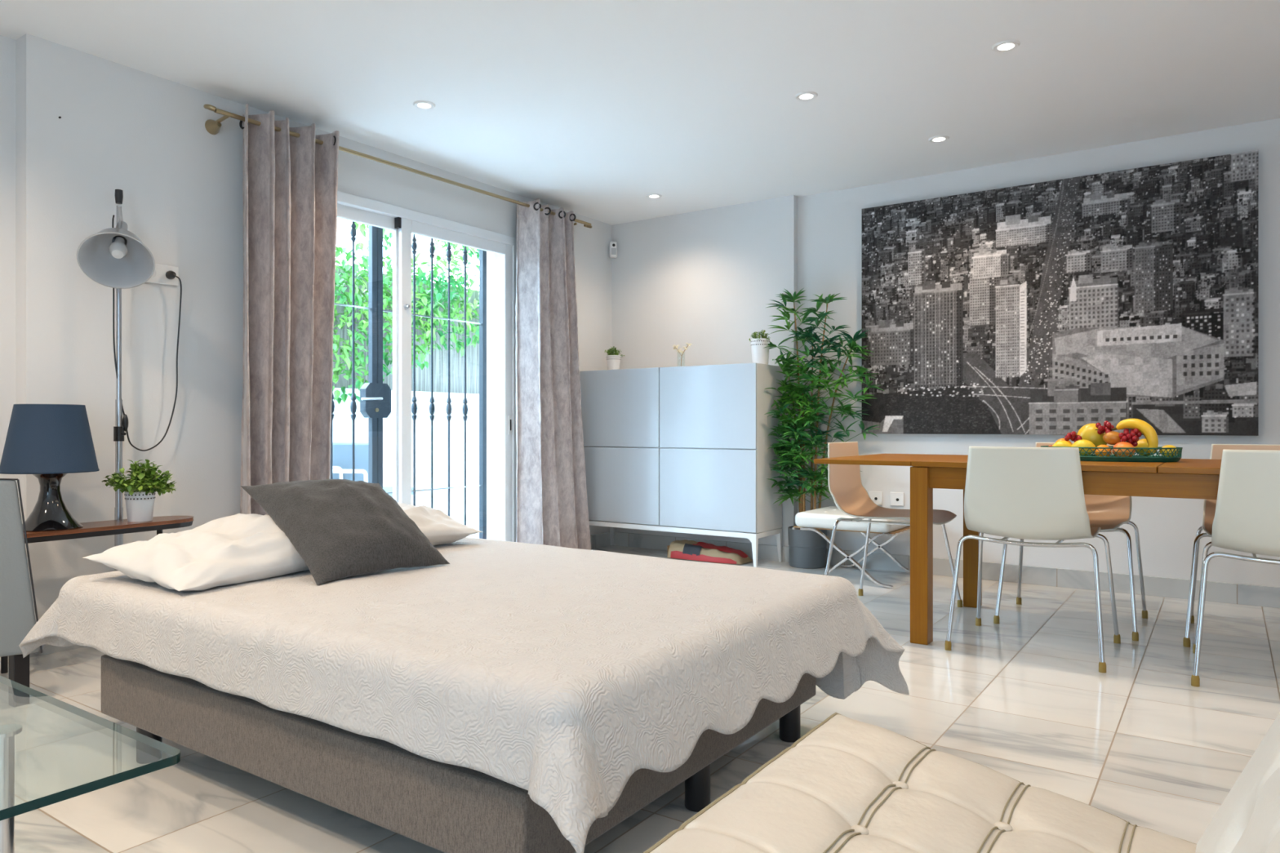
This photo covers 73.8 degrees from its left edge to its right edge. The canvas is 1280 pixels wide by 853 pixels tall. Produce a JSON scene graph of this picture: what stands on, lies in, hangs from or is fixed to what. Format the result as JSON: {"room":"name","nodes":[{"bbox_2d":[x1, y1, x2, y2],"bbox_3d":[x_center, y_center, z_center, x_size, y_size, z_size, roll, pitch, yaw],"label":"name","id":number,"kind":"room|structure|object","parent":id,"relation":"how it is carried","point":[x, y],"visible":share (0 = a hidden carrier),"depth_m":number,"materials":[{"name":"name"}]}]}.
{"room":"studio apartment","nodes":[
{"label":"studio apartment","id":0,"kind":"room"},
{"bbox_2d":[0,33,612,622],"bbox_3d":[-2.545,-0.312,3.412,0.440,2.405,8.200,0,0,35],"label":"wall","id":1,"kind":"structure","parent":0,"point":[144,135],"depth_m":3.64,"materials":[{"name":"white paint"}]},
{"bbox_2d":[146,263,178,286],"bbox_3d":[-2.079,-0.660,3.692,0.012,0.084,0.160,0,0,35],"label":"wall socket","id":2,"kind":"object","parent":1,"relation":"attached to","point":[158,277],"visible":0.61,"depth_m":3.70,"materials":[{"name":"white plastic"}]},
{"bbox_2d":[29,532,610,657],"bbox_3d":[-1.282,0.840,4.849,0.015,0.100,3.800,0,0,35],"label":"baseboard","id":3,"kind":"structure","parent":1,"relation":"attached to","point":[602,540],"depth_m":6.18,"materials":[{"name":"stone"}]},
{"bbox_2d":[330,221,391,483],"bbox_3d":[-1.737,-0.180,4.598,0.098,2.080,0.978,0,0,35],"label":"security gate","id":4,"kind":"object","parent":1,"relation":"attached to","point":[375,397],"visible":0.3,"depth_m":4.91,"materials":[{"name":"black metal"}]},
{"bbox_2d":[203,103,592,228],"bbox_3d":[-1.162,-1.385,4.906,0.144,0.109,2.754,0,0,35],"label":"curtain rod","id":5,"kind":"object","parent":1,"relation":"attached to","point":[212,126],"visible":0.75,"depth_m":4.42,"materials":[{"name":"gold metal"}]},
{"bbox_2d":[239,103,339,515],"bbox_3d":[-1.681,-0.290,4.071,0.245,2.321,0.512,0,0,35],"label":"curtain","id":6,"kind":"object","parent":5,"relation":"hanging from","point":[290,184],"visible":0.79,"depth_m":4.01,"materials":[{"name":"fabric"}]},
{"bbox_2d":[515,199,591,550],"bbox_3d":[-0.543,-0.290,5.708,0.196,2.322,0.686,0,0,35],"label":"curtain","id":7,"kind":"object","parent":5,"relation":"hanging from","point":[552,503],"visible":0.98,"depth_m":5.58,"materials":[{"name":"fabric"}]},
{"bbox_2d":[337,190,516,542],"bbox_3d":[-1.330,-0.168,4.827,0.100,2.115,1.830,0,0,35],"label":"door","id":8,"kind":"structure","parent":1,"relation":"in","point":[403,222],"depth_m":4.84,"materials":[{"name":"white metal"}]},
{"bbox_2d":[377,226,486,539],"bbox_3d":[-1.280,-0.180,5.306,0.037,2.080,0.881,0,0,35],"label":"security gate","id":9,"kind":"object","parent":1,"relation":"attached to","point":[482,254],"visible":0.68,"depth_m":5.29,"materials":[{"name":"black metal"}]},
{"bbox_2d":[609,241,617,257],"bbox_3d":[-0.198,-1.315,6.346,0.056,0.116,0.044,0,0,-11],"label":"sensor","id":10,"kind":"object","parent":1,"relation":"attached to","point":[613,245],"visible":1,"depth_m":6.33,"materials":[{"name":"white plastic"}]},
{"bbox_2d":[0,0,1279,225],"bbox_3d":[-0.065,-1.590,1.707,6.420,0.150,8.400,0,0,35],"label":"ceiling","id":11,"kind":"structure","parent":0,"point":[590,108],"depth_m":3.67,"materials":[{"name":"white paint"}]},
{"bbox_2d":[413,100,435,109],"bbox_3d":[-1.015,-1.511,4.014,0.104,0.006,0.104,0,0,35],"label":"recessed light","id":12,"kind":"object","parent":11,"relation":"in","point":[422,104],"visible":1,"depth_m":4.01,"materials":[{"name":"white plastic"}]},
{"bbox_2d":[646,193,662,198],"bbox_3d":[0.093,-1.511,5.599,0.104,0.006,0.104,0,0,35],"label":"recessed light","id":13,"kind":"object","parent":11,"relation":"in","point":[652,195],"visible":1,"depth_m":5.59,"materials":[{"name":"white"}]},
{"bbox_2d":[795,91,817,101],"bbox_3d":[0.761,-1.511,3.904,0.104,0.006,0.104,0,0,35],"label":"recessed light","id":14,"kind":"object","parent":11,"relation":"in","point":[804,95],"visible":1,"depth_m":3.90,"materials":[{"name":"white"}]},
{"bbox_2d":[928,135,949,142],"bbox_3d":[1.572,-1.511,4.488,0.104,0.006,0.104,0,0,35],"label":"recessed light","id":15,"kind":"object","parent":11,"relation":"in","point":[938,139],"visible":1,"depth_m":4.48,"materials":[{"name":"white"}]},
{"bbox_2d":[991,40,1020,52],"bbox_3d":[1.455,-1.511,3.392,0.104,0.006,0.104,0,0,35],"label":"recessed light","id":16,"kind":"object","parent":11,"relation":"in","point":[1005,46],"visible":1,"depth_m":3.39,"materials":[{"name":"white"}]},
{"bbox_2d":[0,545,1279,852],"bbox_3d":[0.005,0.940,1.720,5.920,0.100,8.100,0,0,35],"label":"floor","id":17,"kind":"structure","parent":0,"point":[1024,697],"depth_m":2.51,"materials":[{"name":"tile"}]},
{"bbox_2d":[0,478,42,707],"bbox_3d":[-2.266,0.524,2.680,0.479,0.732,0.505,0,0,35],"label":"leather chair","id":18,"kind":"object","parent":17,"relation":"on","point":[17,615],"visible":0.84,"depth_m":2.71,"materials":[{"name":"grey leather"}]},
{"bbox_2d":[0,675,180,852],"bbox_3d":[-1.289,0.665,1.142,1.102,0.450,0.782,0,0,35],"label":"glass table","id":19,"kind":"object","parent":17,"relation":"on","point":[8,811],"visible":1,"depth_m":1.26,"materials":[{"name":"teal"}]},
{"bbox_2d":[0,515,193,673],"bbox_3d":[-2.062,0.632,3.295,0.224,0.515,0.669,0,0,35],"label":"side table","id":20,"kind":"object","parent":17,"relation":"on","point":[92,529],"visible":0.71,"depth_m":3.24,"materials":[{"name":"brown wood"}]},
{"bbox_2d":[0,404,99,532],"bbox_3d":[-2.166,0.147,3.133,0.306,0.455,0.306,0,0,35],"label":"table lamp","id":21,"kind":"object","parent":20,"relation":"on","point":[48,442],"visible":0.98,"depth_m":3.05,"materials":[{"name":"blue fabric"}]},
{"bbox_2d":[101,459,176,521],"bbox_3d":[-1.989,0.252,3.396,0.260,0.246,0.266,0,0,-25],"label":"potted plant","id":22,"kind":"object","parent":20,"relation":"on","point":[139,491],"visible":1,"depth_m":3.36,"materials":[{"name":"green plant"}]},
{"bbox_2d":[35,189,182,654],"bbox_3d":[-2.042,-0.042,3.426,0.374,1.851,0.555,0,0,35],"label":"floor lamp","id":23,"kind":"object","parent":17,"relation":"on","point":[117,258],"depth_m":3.41,"materials":[{"name":"silver metal"}]},
{"bbox_2d":[122,413,128,431],"bbox_3d":[-2.106,-0.015,3.492,0.021,0.072,0.021,0,0,-11],"label":"switch","id":24,"kind":"object","parent":23,"relation":"attached to","point":[125,420],"depth_m":3.49,"materials":[{"name":"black plastic"}]},
{"bbox_2d":[101,654,815,852],"bbox_3d":[-0.523,0.667,2.446,1.783,0.445,1.260,0,0,35],"label":"bed","id":25,"kind":"object","parent":17,"relation":"on","point":[444,807],"visible":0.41,"depth_m":1.79,"materials":[{"name":"brown fabric"}]},
{"bbox_2d":[18,537,909,852],"bbox_3d":[-0.482,0.617,2.500,2.081,0.385,1.606,0,0,35],"label":"coverlet","id":26,"kind":"object","parent":25,"relation":"on","point":[557,674],"visible":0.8,"depth_m":1.85,"materials":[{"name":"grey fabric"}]},
{"bbox_2d":[82,513,309,591],"bbox_3d":[-1.190,0.345,2.523,0.468,0.158,0.632,0,0,31],"label":"bed pillow","id":27,"kind":"object","parent":26,"relation":"on","point":[239,548],"visible":0.72,"depth_m":2.34,"materials":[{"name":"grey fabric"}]},
{"bbox_2d":[240,479,449,585],"bbox_3d":[-0.959,0.295,2.625,0.594,0.260,0.450,0,0,35],"label":"throw cushion","id":28,"kind":"object","parent":26,"relation":"on","point":[340,528],"visible":1,"depth_m":2.52,"materials":[{"name":"grey fabric"}]},
{"bbox_2d":[396,502,482,545],"bbox_3d":[-0.939,0.340,3.048,0.448,0.167,0.601,0,0,41],"label":"bed pillow","id":29,"kind":"object","parent":26,"relation":"on","point":[437,526],"visible":0.27,"depth_m":3.04,"materials":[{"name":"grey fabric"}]},
{"bbox_2d":[580,363,782,567],"bbox_3d":[0.254,0.247,5.846,1.392,1.285,0.382,0,0,35],"label":"cabinet","id":30,"kind":"object","parent":17,"relation":"on","point":[681,447],"visible":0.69,"depth_m":5.58,"materials":[{"name":"white wood"}]},
{"bbox_2d":[604,346,624,369],"bbox_3d":[-0.187,-0.487,6.149,0.143,0.184,0.140,0,0,35],"label":"potted plant","id":31,"kind":"object","parent":30,"relation":"on","point":[613,361],"visible":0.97,"depth_m":6.11,"materials":[{"name":"green plant"}]},
{"bbox_2d":[672,342,691,366],"bbox_3d":[0.289,-0.482,5.833,0.157,0.175,0.058,0,0,35],"label":"flower vase","id":32,"kind":"object","parent":30,"relation":"on","point":[689,344],"visible":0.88,"depth_m":5.83,"materials":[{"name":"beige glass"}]},
{"bbox_2d":[748,329,771,364],"bbox_3d":[0.767,-0.507,5.472,0.141,0.224,0.150,0,0,13],"label":"potted plant","id":33,"kind":"object","parent":30,"relation":"on","point":[759,354],"visible":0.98,"depth_m":5.43,"materials":[{"name":"green plant"}]},
{"bbox_2d":[666,539,752,564],"bbox_3d":[0.474,0.832,5.704,0.540,0.111,0.242,0,0,35],"label":"paper bag","id":34,"kind":"object","parent":17,"relation":"on","point":[686,549],"visible":1,"depth_m":5.64,"materials":[{"name":"beige paper"}]},
{"bbox_2d":[763,288,884,568],"bbox_3d":[1.073,0.002,5.333,0.858,1.776,0.434,0,0,35],"label":"bamboo plant","id":35,"kind":"object","parent":17,"relation":"on","point":[807,548],"visible":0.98,"depth_m":5.35,"materials":[{"name":"green plant"}]},
{"bbox_2d":[792,506,910,588],"bbox_3d":[1.291,0.694,5.071,0.599,0.390,0.552,0,0,35],"label":"stool","id":36,"kind":"object","parent":17,"relation":"on","point":[822,518],"visible":0.59,"depth_m":4.89,"materials":[{"name":"white leather"}]},
{"bbox_2d":[795,506,910,533],"bbox_3d":[1.289,0.547,5.072,0.570,0.085,0.540,0,0,34],"label":"cushion","id":37,"kind":"object","parent":36,"relation":"on","point":[822,518],"depth_m":4.89,"materials":[{"name":"white fabric"}]},
{"bbox_2d":[824,441,962,607],"bbox_3d":[1.216,0.484,4.127,0.530,0.812,0.569,0,0,35],"label":"dining chair","id":38,"kind":"object","parent":17,"relation":"on","point":[848,493],"visible":0.8,"depth_m":4.24,"materials":[{"name":"brown wood"}]},
{"bbox_2d":[643,712,1279,852],"bbox_3d":[0.514,0.527,0.888,0.949,0.720,0.803,0,0,35],"label":"lounge chair","id":39,"kind":"object","parent":17,"relation":"on","point":[847,784],"visible":1,"depth_m":1.11,"materials":[{"name":"beige leather"}]},
{"bbox_2d":[1195,712,1279,852],"bbox_3d":[0.656,0.429,0.796,0.299,0.519,0.795,0,0,34],"label":"cushion","id":40,"kind":"object","parent":39,"relation":"on","point":[1247,820],"depth_m":1.01,"materials":[{"name":"white leather"}]},
{"bbox_2d":[813,453,1222,644],"bbox_3d":[2.033,0.516,3.445,2.432,0.748,0.950,0,0,35],"label":"dining table","id":41,"kind":"object","parent":17,"relation":"on","point":[1185,478],"visible":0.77,"depth_m":3.47,"materials":[{"name":"brown wood"}]},
{"bbox_2d":[1040,445,1182,462],"bbox_3d":[1.960,0.113,3.567,0.523,0.058,0.313,0,0,35],"label":"fruit tray","id":42,"kind":"object","parent":41,"relation":"on","point":[1112,458],"visible":0.57,"depth_m":3.41,"materials":[{"name":"green paint"}]},
{"bbox_2d":[1052,440,1071,446],"bbox_3d":[1.787,0.090,3.607,0.069,0.060,0.071,0,0,-29],"label":"lemon","id":43,"kind":"object","parent":42,"relation":"on","point":[1060,443],"visible":0.38,"depth_m":3.59,"materials":[{"name":"yellow food"}]},
{"bbox_2d":[1064,431,1082,442],"bbox_3d":[1.836,0.045,3.617,0.062,0.052,0.059,0,0,16],"label":"grape bunch","id":44,"kind":"object","parent":43,"relation":"on","point":[1073,436],"visible":0.93,"depth_m":3.60,"materials":[{"name":"red food"}]},
{"bbox_2d":[1055,437,1071,444],"bbox_3d":[1.827,0.086,3.683,0.072,0.074,0.072,0,0,35],"label":"orange","id":45,"kind":"object","parent":42,"relation":"on","point":[1063,438],"visible":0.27,"depth_m":3.67,"materials":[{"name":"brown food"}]},
{"bbox_2d":[1071,439,1095,455],"bbox_3d":[1.842,0.088,3.545,0.076,0.068,0.077,0,0,-6],"label":"lemon","id":46,"kind":"object","parent":42,"relation":"on","point":[1080,443],"visible":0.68,"depth_m":3.52,"materials":[{"name":"yellow food"}]},
{"bbox_2d":[1076,423,1106,447],"bbox_3d":[1.932,0.047,3.641,0.121,0.122,0.105,0,0,35],"label":"mango","id":47,"kind":"object","parent":42,"relation":"on","point":[1088,432],"visible":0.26,"depth_m":3.60,"materials":[{"name":"yellow food"}]},
{"bbox_2d":[1094,444,1111,456],"bbox_3d":[1.899,0.103,3.500,0.060,0.062,0.060,0,0,35],"label":"orange","id":48,"kind":"object","parent":42,"relation":"on","point":[1102,445],"visible":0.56,"depth_m":3.48,"materials":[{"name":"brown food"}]},
{"bbox_2d":[1102,431,1120,444],"bbox_3d":[1.954,0.047,3.523,0.074,0.059,0.061,0,0,35],"label":"orange","id":49,"kind":"object","parent":42,"relation":"on","point":[1112,437],"visible":0.86,"depth_m":3.50,"materials":[{"name":"food"}]},
{"bbox_2d":[1095,420,1114,434],"bbox_3d":[1.938,0.014,3.558,0.071,0.077,0.072,0,0,35],"label":"grape bunch","id":50,"kind":"object","parent":49,"relation":"on","point":[1107,428],"visible":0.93,"depth_m":3.54,"materials":[{"name":"red food"}]},
{"bbox_2d":[1112,440,1135,457],"bbox_3d":[1.963,0.096,3.462,0.081,0.073,0.074,0,0,35],"label":"peach","id":51,"kind":"object","parent":42,"relation":"in","point":[1122,444],"visible":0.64,"depth_m":3.44,"materials":[{"name":"orange food"}]},
{"bbox_2d":[1118,428,1142,446],"bbox_3d":[1.989,0.046,3.465,0.061,0.078,0.072,0,0,-32],"label":"grape bunch","id":52,"kind":"object","parent":51,"relation":"on","point":[1131,437],"visible":0.92,"depth_m":3.45,"materials":[{"name":"red food"}]},
{"bbox_2d":[1111,418,1158,453],"bbox_3d":[2.012,0.038,3.473,0.169,0.141,0.046,0,0,42],"label":"banana","id":53,"kind":"object","parent":42,"relation":"on","point":[1148,432],"visible":0.95,"depth_m":3.43,"materials":[{"name":"yellow food"}]},
{"bbox_2d":[1133,438,1157,456],"bbox_3d":[2.090,0.085,3.526,0.087,0.074,0.073,0,0,35],"label":"mango","id":54,"kind":"object","parent":42,"relation":"on","point":[1143,442],"visible":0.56,"depth_m":3.51,"materials":[{"name":"yellow food"}]},
{"bbox_2d":[1159,444,1179,457],"bbox_3d":[2.132,0.100,3.437,0.057,0.052,0.058,0,0,-24],"label":"lemon","id":55,"kind":"object","parent":42,"relation":"on","point":[1166,446],"visible":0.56,"depth_m":3.42,"materials":[{"name":"yellow food"}]},
{"bbox_2d":[944,446,1120,672],"bbox_3d":[1.595,0.484,3.454,0.569,0.812,0.530,0,0,35],"label":"dining chair","id":56,"kind":"object","parent":17,"relation":"on","point":[1026,493],"visible":1,"depth_m":3.25,"materials":[{"name":"white plastic"}]},
{"bbox_2d":[993,442,1147,640],"bbox_3d":[1.980,0.484,3.911,0.569,0.812,0.530,0,0,35],"label":"dining chair","id":57,"kind":"object","parent":17,"relation":"on","point":[1108,513],"visible":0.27,"depth_m":3.94,"materials":[{"name":"brown wood"}]},
{"bbox_2d":[1182,444,1279,647],"bbox_3d":[2.580,0.484,3.506,0.569,0.812,0.530,0,0,35],"label":"dining chair","id":58,"kind":"object","parent":17,"relation":"on","point":[1216,451],"visible":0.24,"depth_m":3.73,"materials":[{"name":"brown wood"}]},
{"bbox_2d":[1191,449,1279,686],"bbox_3d":[2.272,0.484,2.988,0.569,0.812,0.530,0,0,33],"label":"dining chair","id":59,"kind":"object","parent":17,"relation":"on","point":[1246,519],"visible":1,"depth_m":2.86,"materials":[{"name":"white plastic"}]},
{"bbox_2d":[612,117,1279,587],"bbox_3d":[2.263,-0.312,4.900,6.000,2.405,0.300,0,0,35],"label":"wall","id":60,"kind":"structure","parent":0,"point":[708,279],"depth_m":5.42,"materials":[{"name":"white paint"}]},
{"bbox_2d":[869,491,882,505],"bbox_3d":[1.471,0.447,5.327,0.084,0.084,0.013,0,0,35],"label":"wall socket","id":61,"kind":"object","parent":60,"relation":"attached to","point":[876,496],"visible":0.88,"depth_m":5.32,"materials":[{"name":"white plastic"}]},
{"bbox_2d":[890,492,904,506],"bbox_3d":[1.582,0.447,5.251,0.084,0.084,0.013,0,0,35],"label":"wall socket","id":62,"kind":"object","parent":60,"relation":"attached to","point":[897,499],"visible":1,"depth_m":5.25,"materials":[{"name":"white plastic"}]},
{"bbox_2d":[613,531,1279,608],"bbox_3d":[2.150,0.840,4.823,5.700,0.100,0.075,0,0,35],"label":"baseboard","id":63,"kind":"structure","parent":60,"relation":"attached to","point":[1216,592],"depth_m":4.77,"materials":[{"name":"stone"}]},
{"bbox_2d":[862,150,1258,435],"bbox_3d":[2.227,-0.658,4.785,2.010,1.406,0.044,0,0,35],"label":"picture","id":64,"kind":"object","parent":60,"relation":"attached to","point":[1060,307],"visible":1,"depth_m":4.67,"materials":[{"name":"grey"}]},
{"label":"outside","id":65,"kind":"structure","parent":0,"visible":0},
{"bbox_2d":[458,519,479,537],"bbox_3d":[-4.327,1.000,8.640,8.700,0.180,17.000,0,0,35],"label":"ground","id":66,"kind":"structure","parent":65,"point":[474,523],"depth_m":7.86,"materials":[{"name":"white stone"}]},
{"bbox_2d":[333,466,368,482],"bbox_3d":[-2.310,0.515,5.957,0.653,0.790,0.608,0,0,-36],"label":"garden chair","id":67,"kind":"object","parent":66,"relation":"on","point":[336,469],"visible":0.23,"depth_m":5.87,"materials":[{"name":"white"}]},
{"bbox_2d":[333,442,419,506],"bbox_3d":[-2.148,0.515,6.659,0.608,0.790,0.653,0,0,15],"label":"garden chair","id":68,"kind":"object","parent":66,"relation":"on","point":[342,451],"visible":0.19,"depth_m":6.36,"materials":[{"name":"white"}]},
{"bbox_2d":[333,387,479,521],"bbox_3d":[-2.432,0.295,7.338,0.200,1.230,11.000,0,0,35],"label":"wall","id":69,"kind":"structure","parent":66,"relation":"on","point":[342,420],"depth_m":7.97,"materials":[{"name":"white"}]},
{"bbox_2d":[333,264,479,394],"bbox_3d":[-2.456,-0.840,7.355,0.040,1.040,11.000,0,0,35],"label":"screen","id":70,"kind":"object","parent":69,"relation":"on","point":[423,377],"visible":0.11,"depth_m":8.09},
{"bbox_2d":[333,222,368,404],"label":"climbing plant","id":71,"kind":"object","parent":70,"relation":"attached to","point":[337,371],"depth_m":6.98,"materials":[{"name":"green plant"}]},
{"bbox_2d":[382,228,392,381],"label":"climbing plant","id":72,"kind":"object","parent":70,"relation":"attached to","point":[387,282],"depth_m":7.27,"materials":[{"name":"green plant"}]},
{"bbox_2d":[411,238,479,369],"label":"climbing plant","id":73,"kind":"object","parent":70,"relation":"attached to","point":[424,300],"depth_m":7.81,"materials":[{"name":"green plant"}]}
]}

